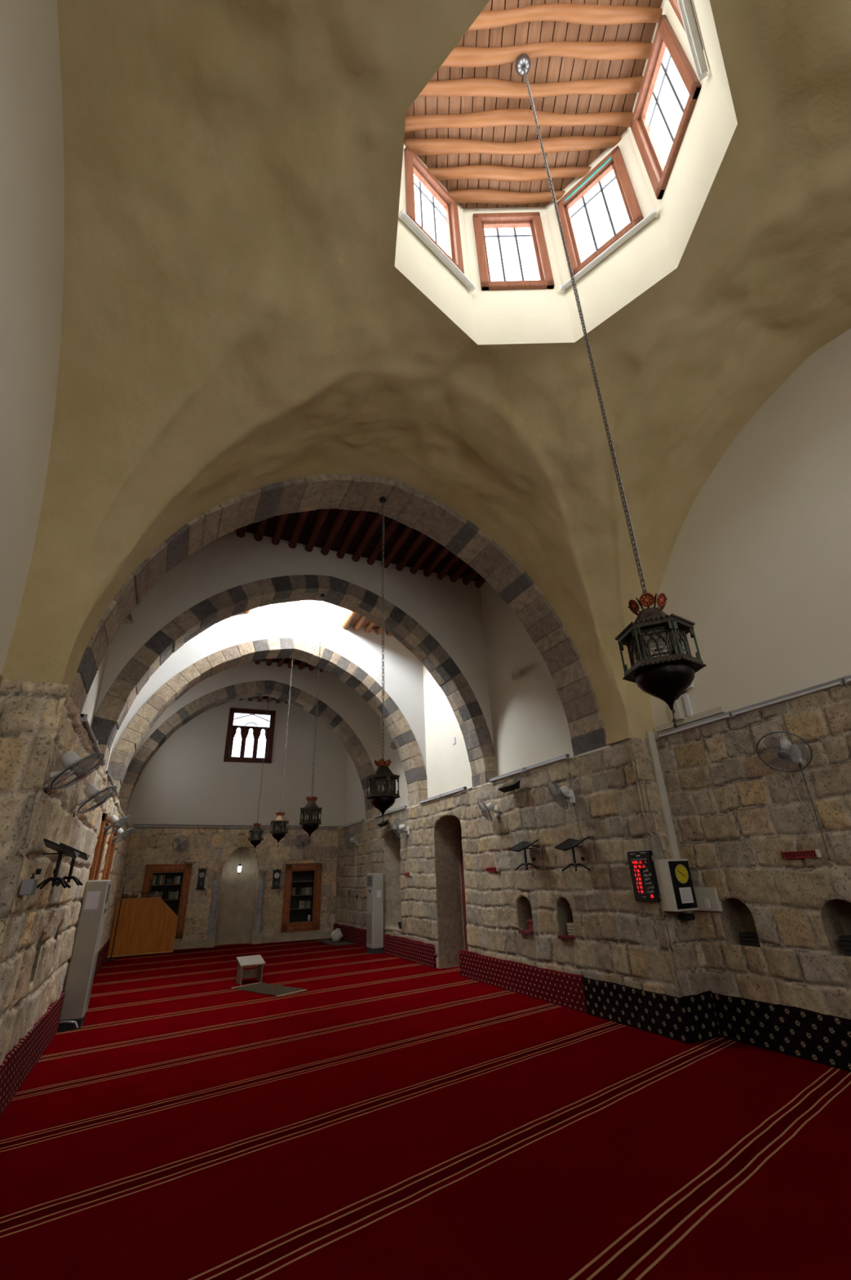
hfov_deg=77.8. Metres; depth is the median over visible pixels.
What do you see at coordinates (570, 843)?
folding stand
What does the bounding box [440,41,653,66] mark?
beam
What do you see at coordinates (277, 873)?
clock
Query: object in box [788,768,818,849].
power cord
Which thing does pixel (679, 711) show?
junction box
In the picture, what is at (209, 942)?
marble column
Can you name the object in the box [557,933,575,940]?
cloth
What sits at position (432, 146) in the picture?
beam
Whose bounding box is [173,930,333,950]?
baseboard
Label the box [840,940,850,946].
book
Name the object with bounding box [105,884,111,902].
grille
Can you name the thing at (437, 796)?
tube light
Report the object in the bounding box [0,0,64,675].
wall
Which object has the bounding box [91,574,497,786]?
arch
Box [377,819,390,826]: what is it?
floodlight
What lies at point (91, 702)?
wall
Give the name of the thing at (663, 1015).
baseboard
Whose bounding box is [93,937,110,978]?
baseboard
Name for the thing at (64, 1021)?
drain pipe
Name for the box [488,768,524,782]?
tube light
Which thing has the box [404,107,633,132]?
beam
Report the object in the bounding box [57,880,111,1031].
air conditioner
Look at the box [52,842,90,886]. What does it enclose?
folding stand
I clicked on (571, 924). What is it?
book
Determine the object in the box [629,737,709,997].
wall pier
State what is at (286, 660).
ceiling
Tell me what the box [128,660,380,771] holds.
wall
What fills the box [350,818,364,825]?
tube light
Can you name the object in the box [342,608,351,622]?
wall
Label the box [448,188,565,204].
ceiling beam
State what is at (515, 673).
floodlight
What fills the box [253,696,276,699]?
ceiling
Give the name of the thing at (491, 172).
ceiling beam
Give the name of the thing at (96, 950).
grille
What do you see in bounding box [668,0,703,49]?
window
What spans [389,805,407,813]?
tube light
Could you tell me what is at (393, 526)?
ceiling beam
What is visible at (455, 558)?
beam
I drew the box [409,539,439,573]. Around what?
beam
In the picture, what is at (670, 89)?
window
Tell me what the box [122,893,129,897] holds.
cloth bundle
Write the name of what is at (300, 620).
wall
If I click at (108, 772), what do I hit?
tube light
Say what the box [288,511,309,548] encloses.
ceiling beam
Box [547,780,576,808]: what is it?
wall fan
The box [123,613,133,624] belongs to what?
floodlight
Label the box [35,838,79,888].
folding stand
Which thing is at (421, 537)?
beam
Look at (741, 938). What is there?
book
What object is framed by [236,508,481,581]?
ceiling
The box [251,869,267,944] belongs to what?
marble column
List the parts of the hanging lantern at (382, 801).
corner post, fretwork panel, corner post, fretwork panel, crown, cornice, lamp shade, chain, fretwork panel, corner post, fretwork panel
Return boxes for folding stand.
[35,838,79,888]
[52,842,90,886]
[509,839,539,870]
[555,835,591,871]
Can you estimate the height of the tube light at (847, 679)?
0.080 m
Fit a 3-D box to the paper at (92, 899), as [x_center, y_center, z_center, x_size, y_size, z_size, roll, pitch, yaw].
[-4.899,3.825,7.758,0.170,0.240,0.003,9,-26,-23]
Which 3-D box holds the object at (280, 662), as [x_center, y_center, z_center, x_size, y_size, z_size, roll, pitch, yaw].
[-3.921,0.234,15.046,0.179,0.167,2.744,9,-26,-23]
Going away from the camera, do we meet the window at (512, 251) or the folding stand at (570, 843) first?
the window at (512, 251)
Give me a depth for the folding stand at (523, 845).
8.46 m
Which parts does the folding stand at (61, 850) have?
leg, leg, post, leg, leg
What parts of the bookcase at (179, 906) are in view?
shelf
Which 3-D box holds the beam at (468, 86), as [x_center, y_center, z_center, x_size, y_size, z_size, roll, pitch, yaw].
[1.024,-6.101,5.829,2.831,0.155,0.175,-2,-24,-1]
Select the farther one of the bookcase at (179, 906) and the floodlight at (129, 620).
the bookcase at (179, 906)
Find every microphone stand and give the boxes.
[105,882,125,961]
[140,879,155,897]
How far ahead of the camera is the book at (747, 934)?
5.89 m
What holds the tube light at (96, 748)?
attached to the wall at (38, 941)
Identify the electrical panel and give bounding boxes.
[693,887,723,911]
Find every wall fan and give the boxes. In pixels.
[42,750,104,793]
[71,783,116,817]
[104,814,130,834]
[111,827,133,844]
[172,835,189,852]
[295,834,309,848]
[344,832,358,848]
[393,817,409,838]
[477,798,499,822]
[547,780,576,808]
[756,731,813,772]
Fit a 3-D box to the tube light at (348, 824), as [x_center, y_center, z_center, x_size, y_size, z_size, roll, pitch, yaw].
[-2.668,6.213,17.635,0.082,0.080,1.180,9,-26,-23]
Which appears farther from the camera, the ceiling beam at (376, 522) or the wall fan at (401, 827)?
the wall fan at (401, 827)
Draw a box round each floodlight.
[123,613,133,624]
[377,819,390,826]
[390,740,396,749]
[497,779,520,792]
[511,664,525,679]
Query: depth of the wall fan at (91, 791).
6.00 m
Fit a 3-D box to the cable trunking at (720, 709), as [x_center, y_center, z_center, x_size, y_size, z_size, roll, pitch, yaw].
[3.416,1.041,6.873,0.030,0.075,1.050,9,-26,-23]
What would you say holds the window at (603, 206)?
in the wall at (536, 316)
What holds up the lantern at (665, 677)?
hanging from the beam at (460, 56)
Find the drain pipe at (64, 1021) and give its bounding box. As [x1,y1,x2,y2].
[57,1020,78,1028]
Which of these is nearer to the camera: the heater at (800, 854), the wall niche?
the heater at (800, 854)
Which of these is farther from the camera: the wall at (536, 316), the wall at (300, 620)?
the wall at (300, 620)
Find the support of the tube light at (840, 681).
attached to the wall at (760, 561)
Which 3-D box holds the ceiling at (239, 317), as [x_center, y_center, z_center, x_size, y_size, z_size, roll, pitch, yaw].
[1.159,-2.156,3.908,7.460,3.841,7.650,9,-26,-23]
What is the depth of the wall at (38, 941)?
5.30 m
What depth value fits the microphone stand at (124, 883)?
13.98 m
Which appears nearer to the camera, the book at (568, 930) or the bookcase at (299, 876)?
the book at (568, 930)
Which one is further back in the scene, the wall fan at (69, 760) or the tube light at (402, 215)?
the tube light at (402, 215)
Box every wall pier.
[0,678,69,951]
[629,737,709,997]
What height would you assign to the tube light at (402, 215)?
0.080 m
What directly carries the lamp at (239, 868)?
hanging from the wall niche
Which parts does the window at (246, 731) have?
pane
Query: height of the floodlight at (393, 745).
0.175 m
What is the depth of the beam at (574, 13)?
5.31 m
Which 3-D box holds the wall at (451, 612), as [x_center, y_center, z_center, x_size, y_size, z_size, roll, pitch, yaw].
[-1.976,-0.655,10.505,6.990,6.720,0.520,9,-26,-23]
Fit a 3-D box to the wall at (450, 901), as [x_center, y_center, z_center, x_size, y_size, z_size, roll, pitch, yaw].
[-0.030,3.292,13.495,0.657,8.520,14.445,9,-26,-23]
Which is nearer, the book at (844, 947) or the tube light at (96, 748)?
the book at (844, 947)
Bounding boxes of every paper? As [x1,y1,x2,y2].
[84,890,101,909]
[377,890,381,897]
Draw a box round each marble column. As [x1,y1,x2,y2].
[204,870,222,947]
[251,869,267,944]
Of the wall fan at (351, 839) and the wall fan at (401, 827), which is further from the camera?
the wall fan at (351, 839)
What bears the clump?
attached to the wall pier at (685, 935)
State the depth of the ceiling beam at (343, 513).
9.94 m
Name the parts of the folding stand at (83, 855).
leg, post, leg, leg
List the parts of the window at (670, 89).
pane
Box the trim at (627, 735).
[55,675,634,745]
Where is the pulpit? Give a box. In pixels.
[106,896,177,958]
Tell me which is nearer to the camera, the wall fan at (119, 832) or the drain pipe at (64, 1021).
the drain pipe at (64, 1021)
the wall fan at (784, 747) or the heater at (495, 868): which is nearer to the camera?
the wall fan at (784, 747)
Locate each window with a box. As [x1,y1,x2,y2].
[223,707,275,763]
[404,146,464,274]
[472,212,555,290]
[556,146,644,276]
[630,14,702,199]
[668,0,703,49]
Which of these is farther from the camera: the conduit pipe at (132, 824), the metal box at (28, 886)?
the conduit pipe at (132, 824)
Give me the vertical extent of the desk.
0.420 m
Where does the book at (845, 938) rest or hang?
on the book at (843, 943)
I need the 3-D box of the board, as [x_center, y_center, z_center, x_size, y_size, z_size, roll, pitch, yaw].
[2.706,2.918,6.538,0.074,0.578,0.370,9,-26,-23]
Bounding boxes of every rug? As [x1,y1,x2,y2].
[232,982,307,996]
[315,938,354,946]
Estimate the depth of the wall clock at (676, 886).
6.25 m
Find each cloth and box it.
[518,929,533,934]
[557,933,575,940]
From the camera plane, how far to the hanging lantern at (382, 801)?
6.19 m
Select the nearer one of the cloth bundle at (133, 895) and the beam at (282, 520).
the beam at (282, 520)
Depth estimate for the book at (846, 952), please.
5.01 m
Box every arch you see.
[69,473,607,755]
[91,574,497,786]
[106,637,427,807]
[117,680,380,820]
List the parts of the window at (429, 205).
pane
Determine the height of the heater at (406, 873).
0.075 m
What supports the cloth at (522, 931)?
on the wall at (450, 901)
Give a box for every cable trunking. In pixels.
[646,731,680,858]
[655,706,724,732]
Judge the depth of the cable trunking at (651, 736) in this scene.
6.90 m
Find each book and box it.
[567,922,574,926]
[567,925,574,929]
[567,928,575,933]
[568,932,575,936]
[738,931,758,937]
[739,936,759,942]
[739,940,760,946]
[839,934,850,941]
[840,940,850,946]
[841,945,850,951]
[844,950,850,955]
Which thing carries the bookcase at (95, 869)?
attached to the wall at (38, 941)
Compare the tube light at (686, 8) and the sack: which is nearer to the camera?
the tube light at (686, 8)
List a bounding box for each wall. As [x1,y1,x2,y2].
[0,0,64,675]
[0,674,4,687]
[0,686,130,1065]
[81,643,113,770]
[93,529,493,745]
[109,600,426,774]
[118,697,347,942]
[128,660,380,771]
[335,581,682,997]
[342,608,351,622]
[395,0,737,344]
[649,328,850,1019]
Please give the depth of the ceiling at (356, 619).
13.81 m
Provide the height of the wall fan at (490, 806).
0.411 m
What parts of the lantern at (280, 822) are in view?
fretwork panel, lamp shade, cornice, fretwork panel, chain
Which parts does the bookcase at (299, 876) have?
shelf, shelf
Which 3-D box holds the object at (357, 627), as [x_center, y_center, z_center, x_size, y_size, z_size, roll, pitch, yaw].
[-1.282,-0.827,12.883,0.179,0.167,2.694,9,-26,-23]
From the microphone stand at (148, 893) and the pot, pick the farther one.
the microphone stand at (148, 893)
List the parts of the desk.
panel, panel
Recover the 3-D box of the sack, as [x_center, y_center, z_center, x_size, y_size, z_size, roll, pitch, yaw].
[-2.697,8.961,16.043,0.383,0.347,0.296,9,-26,-23]
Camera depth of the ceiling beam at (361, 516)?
10.02 m
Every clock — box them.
[195,866,206,889]
[271,867,281,888]
[653,858,698,911]
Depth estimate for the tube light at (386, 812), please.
14.84 m
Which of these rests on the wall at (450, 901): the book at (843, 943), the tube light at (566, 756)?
the tube light at (566, 756)
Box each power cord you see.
[497,821,503,864]
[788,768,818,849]
[800,767,831,860]
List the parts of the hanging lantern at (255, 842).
lamp shade, fretwork panel, cornice, chain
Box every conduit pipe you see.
[132,823,337,827]
[132,826,337,829]
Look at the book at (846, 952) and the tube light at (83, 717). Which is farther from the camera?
the tube light at (83, 717)
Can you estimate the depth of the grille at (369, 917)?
13.58 m
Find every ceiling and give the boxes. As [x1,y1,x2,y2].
[1,0,850,745]
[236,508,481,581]
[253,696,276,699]
[261,657,315,666]
[342,610,385,630]
[404,0,662,208]
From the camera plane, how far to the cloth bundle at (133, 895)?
15.02 m
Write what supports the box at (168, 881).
on the bookcase at (179, 906)
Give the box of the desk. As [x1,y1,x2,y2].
[235,954,265,985]
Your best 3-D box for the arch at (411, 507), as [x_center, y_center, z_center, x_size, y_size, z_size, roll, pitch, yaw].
[-0.581,-0.601,7.279,7.060,3.924,0.710,9,-26,-23]
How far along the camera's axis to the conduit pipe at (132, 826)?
17.15 m
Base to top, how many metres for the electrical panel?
0.250 m
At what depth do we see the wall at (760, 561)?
5.97 m
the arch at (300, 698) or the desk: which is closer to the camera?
the desk
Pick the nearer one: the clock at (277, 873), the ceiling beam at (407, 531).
the ceiling beam at (407, 531)
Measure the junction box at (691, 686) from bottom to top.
0.120 m
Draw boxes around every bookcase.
[88,813,109,879]
[101,825,116,879]
[141,863,192,938]
[280,862,322,932]
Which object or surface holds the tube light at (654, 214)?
attached to the wall at (536, 316)
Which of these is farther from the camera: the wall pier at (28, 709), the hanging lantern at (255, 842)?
the hanging lantern at (255, 842)
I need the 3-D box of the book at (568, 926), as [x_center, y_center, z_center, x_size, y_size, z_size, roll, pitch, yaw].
[2.190,4.193,7.694,0.170,0.036,0.170,10,-27,-26]
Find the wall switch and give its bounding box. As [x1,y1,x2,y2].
[453,737,456,744]
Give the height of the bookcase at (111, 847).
2.160 m
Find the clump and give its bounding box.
[679,913,695,920]
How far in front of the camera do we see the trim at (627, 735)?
7.27 m
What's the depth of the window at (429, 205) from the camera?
6.30 m
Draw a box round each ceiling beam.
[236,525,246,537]
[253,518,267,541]
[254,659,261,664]
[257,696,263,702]
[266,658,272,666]
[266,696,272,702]
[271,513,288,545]
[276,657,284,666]
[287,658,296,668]
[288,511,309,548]
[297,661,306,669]
[304,508,330,551]
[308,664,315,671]
[320,509,349,555]
[336,510,368,558]
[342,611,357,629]
[351,512,385,561]
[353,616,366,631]
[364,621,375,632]
[367,519,399,564]
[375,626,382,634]
[381,525,414,568]
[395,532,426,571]
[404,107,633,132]
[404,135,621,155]
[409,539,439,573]
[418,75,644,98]
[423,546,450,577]
[428,164,591,182]
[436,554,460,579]
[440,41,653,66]
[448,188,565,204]
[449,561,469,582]
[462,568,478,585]
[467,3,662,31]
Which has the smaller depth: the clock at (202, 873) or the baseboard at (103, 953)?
the baseboard at (103, 953)
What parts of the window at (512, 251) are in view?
pane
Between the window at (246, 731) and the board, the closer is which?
the board
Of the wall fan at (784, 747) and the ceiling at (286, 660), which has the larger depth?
the ceiling at (286, 660)
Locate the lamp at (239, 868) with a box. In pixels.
[237,851,241,875]
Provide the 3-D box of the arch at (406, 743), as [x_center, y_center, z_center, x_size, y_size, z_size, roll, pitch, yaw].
[-3.295,1.867,12.597,7.060,3.929,0.630,9,-26,-23]
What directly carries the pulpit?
on the floor
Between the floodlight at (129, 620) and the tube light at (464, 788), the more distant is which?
the tube light at (464, 788)
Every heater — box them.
[404,872,412,875]
[486,866,500,871]
[780,849,822,858]
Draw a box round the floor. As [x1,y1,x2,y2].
[0,937,850,1279]
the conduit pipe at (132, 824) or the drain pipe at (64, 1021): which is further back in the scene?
the conduit pipe at (132, 824)
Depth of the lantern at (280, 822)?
11.51 m
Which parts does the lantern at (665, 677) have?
chain, corner post, crown, fretwork panel, fretwork panel, corner post, crown, cornice, fretwork panel, fretwork panel, crown, lamp shade, corner post, fretwork panel, fretwork panel, corner post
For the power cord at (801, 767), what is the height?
0.910 m
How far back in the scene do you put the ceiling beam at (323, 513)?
9.87 m
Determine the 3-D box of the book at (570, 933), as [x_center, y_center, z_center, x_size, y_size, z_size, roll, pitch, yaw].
[2.199,4.268,7.666,0.170,0.036,0.170,8,-26,-21]
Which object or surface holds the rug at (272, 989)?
on the floor
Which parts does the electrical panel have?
label plate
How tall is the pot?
0.150 m
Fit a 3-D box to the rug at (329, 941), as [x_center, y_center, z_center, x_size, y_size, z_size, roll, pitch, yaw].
[-2.755,9.113,15.927,0.620,0.015,1.900,11,-27,-27]
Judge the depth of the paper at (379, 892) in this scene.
13.76 m
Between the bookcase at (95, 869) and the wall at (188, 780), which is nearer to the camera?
the bookcase at (95, 869)
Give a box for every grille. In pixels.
[84,948,98,1010]
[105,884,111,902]
[366,912,372,945]
[367,875,373,886]
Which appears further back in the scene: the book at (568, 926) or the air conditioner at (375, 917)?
the air conditioner at (375, 917)
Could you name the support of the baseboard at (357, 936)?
attached to the wall at (450, 901)
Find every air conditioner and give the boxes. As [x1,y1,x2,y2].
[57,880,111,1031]
[366,872,383,954]
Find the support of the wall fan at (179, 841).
attached to the wall at (188, 780)
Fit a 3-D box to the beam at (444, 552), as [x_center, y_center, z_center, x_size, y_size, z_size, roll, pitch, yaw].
[0.564,-1.958,10.499,0.179,0.167,2.634,9,-26,-23]
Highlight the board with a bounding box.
[626,849,661,902]
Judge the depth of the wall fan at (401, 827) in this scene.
13.07 m
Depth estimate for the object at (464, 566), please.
11.51 m
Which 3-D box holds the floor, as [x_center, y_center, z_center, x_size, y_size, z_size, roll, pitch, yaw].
[-1.549,5.384,7.400,8.600,0.200,22.000,9,-26,-23]
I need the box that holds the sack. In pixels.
[331,928,343,942]
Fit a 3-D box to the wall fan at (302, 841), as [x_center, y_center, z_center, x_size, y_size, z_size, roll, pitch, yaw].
[-4.102,6.756,17.676,0.401,0.456,0.406,-9,-25,15]
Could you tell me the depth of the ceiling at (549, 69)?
5.96 m
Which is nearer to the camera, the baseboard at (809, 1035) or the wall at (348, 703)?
the baseboard at (809, 1035)
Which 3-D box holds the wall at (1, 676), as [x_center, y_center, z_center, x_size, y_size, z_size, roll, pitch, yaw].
[-1.961,0.493,0.774,0.062,3.360,7.100,9,-26,-23]
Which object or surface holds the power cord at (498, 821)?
attached to the wall at (450, 901)
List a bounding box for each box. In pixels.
[18,873,38,895]
[165,879,173,884]
[668,690,693,721]
[685,681,693,690]
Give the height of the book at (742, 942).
0.036 m
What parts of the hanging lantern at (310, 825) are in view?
fretwork panel, lamp shade, cornice, corner post, fretwork panel, chain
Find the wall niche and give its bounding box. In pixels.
[214,846,257,946]
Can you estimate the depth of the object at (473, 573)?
11.72 m
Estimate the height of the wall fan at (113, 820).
0.363 m
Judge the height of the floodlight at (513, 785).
0.162 m
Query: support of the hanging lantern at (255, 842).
hanging from the arch at (300, 698)
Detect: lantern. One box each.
[248,693,270,852]
[269,652,293,848]
[299,593,324,843]
[365,497,400,824]
[515,53,706,728]
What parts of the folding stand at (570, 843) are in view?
leg, post, leg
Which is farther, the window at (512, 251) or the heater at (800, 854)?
the window at (512, 251)
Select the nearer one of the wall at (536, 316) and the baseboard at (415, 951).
the wall at (536, 316)
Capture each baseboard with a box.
[0,991,65,1115]
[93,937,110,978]
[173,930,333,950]
[333,923,366,947]
[383,933,436,968]
[459,950,692,1044]
[682,991,720,1043]
[711,992,850,1071]
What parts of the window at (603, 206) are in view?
pane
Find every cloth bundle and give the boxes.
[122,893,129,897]
[129,893,137,897]
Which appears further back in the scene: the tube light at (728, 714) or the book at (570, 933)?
the book at (570, 933)
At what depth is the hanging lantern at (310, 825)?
8.79 m
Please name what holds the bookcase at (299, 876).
attached to the wall at (188, 780)
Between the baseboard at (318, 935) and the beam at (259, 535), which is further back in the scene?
the baseboard at (318, 935)
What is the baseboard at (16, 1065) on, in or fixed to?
attached to the wall at (38, 941)
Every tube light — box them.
[80,713,97,746]
[91,742,106,765]
[105,770,115,787]
[339,823,350,828]
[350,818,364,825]
[374,810,389,817]
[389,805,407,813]
[398,208,475,292]
[419,794,442,804]
[440,786,466,797]
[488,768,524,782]
[524,754,569,772]
[560,208,658,293]
[657,711,733,738]
[677,0,708,80]
[731,677,846,717]
[843,675,850,684]
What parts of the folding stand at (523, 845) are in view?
leg, post, leg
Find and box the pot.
[398,921,401,928]
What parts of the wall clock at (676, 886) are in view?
notice plate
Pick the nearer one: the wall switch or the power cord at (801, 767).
the power cord at (801, 767)

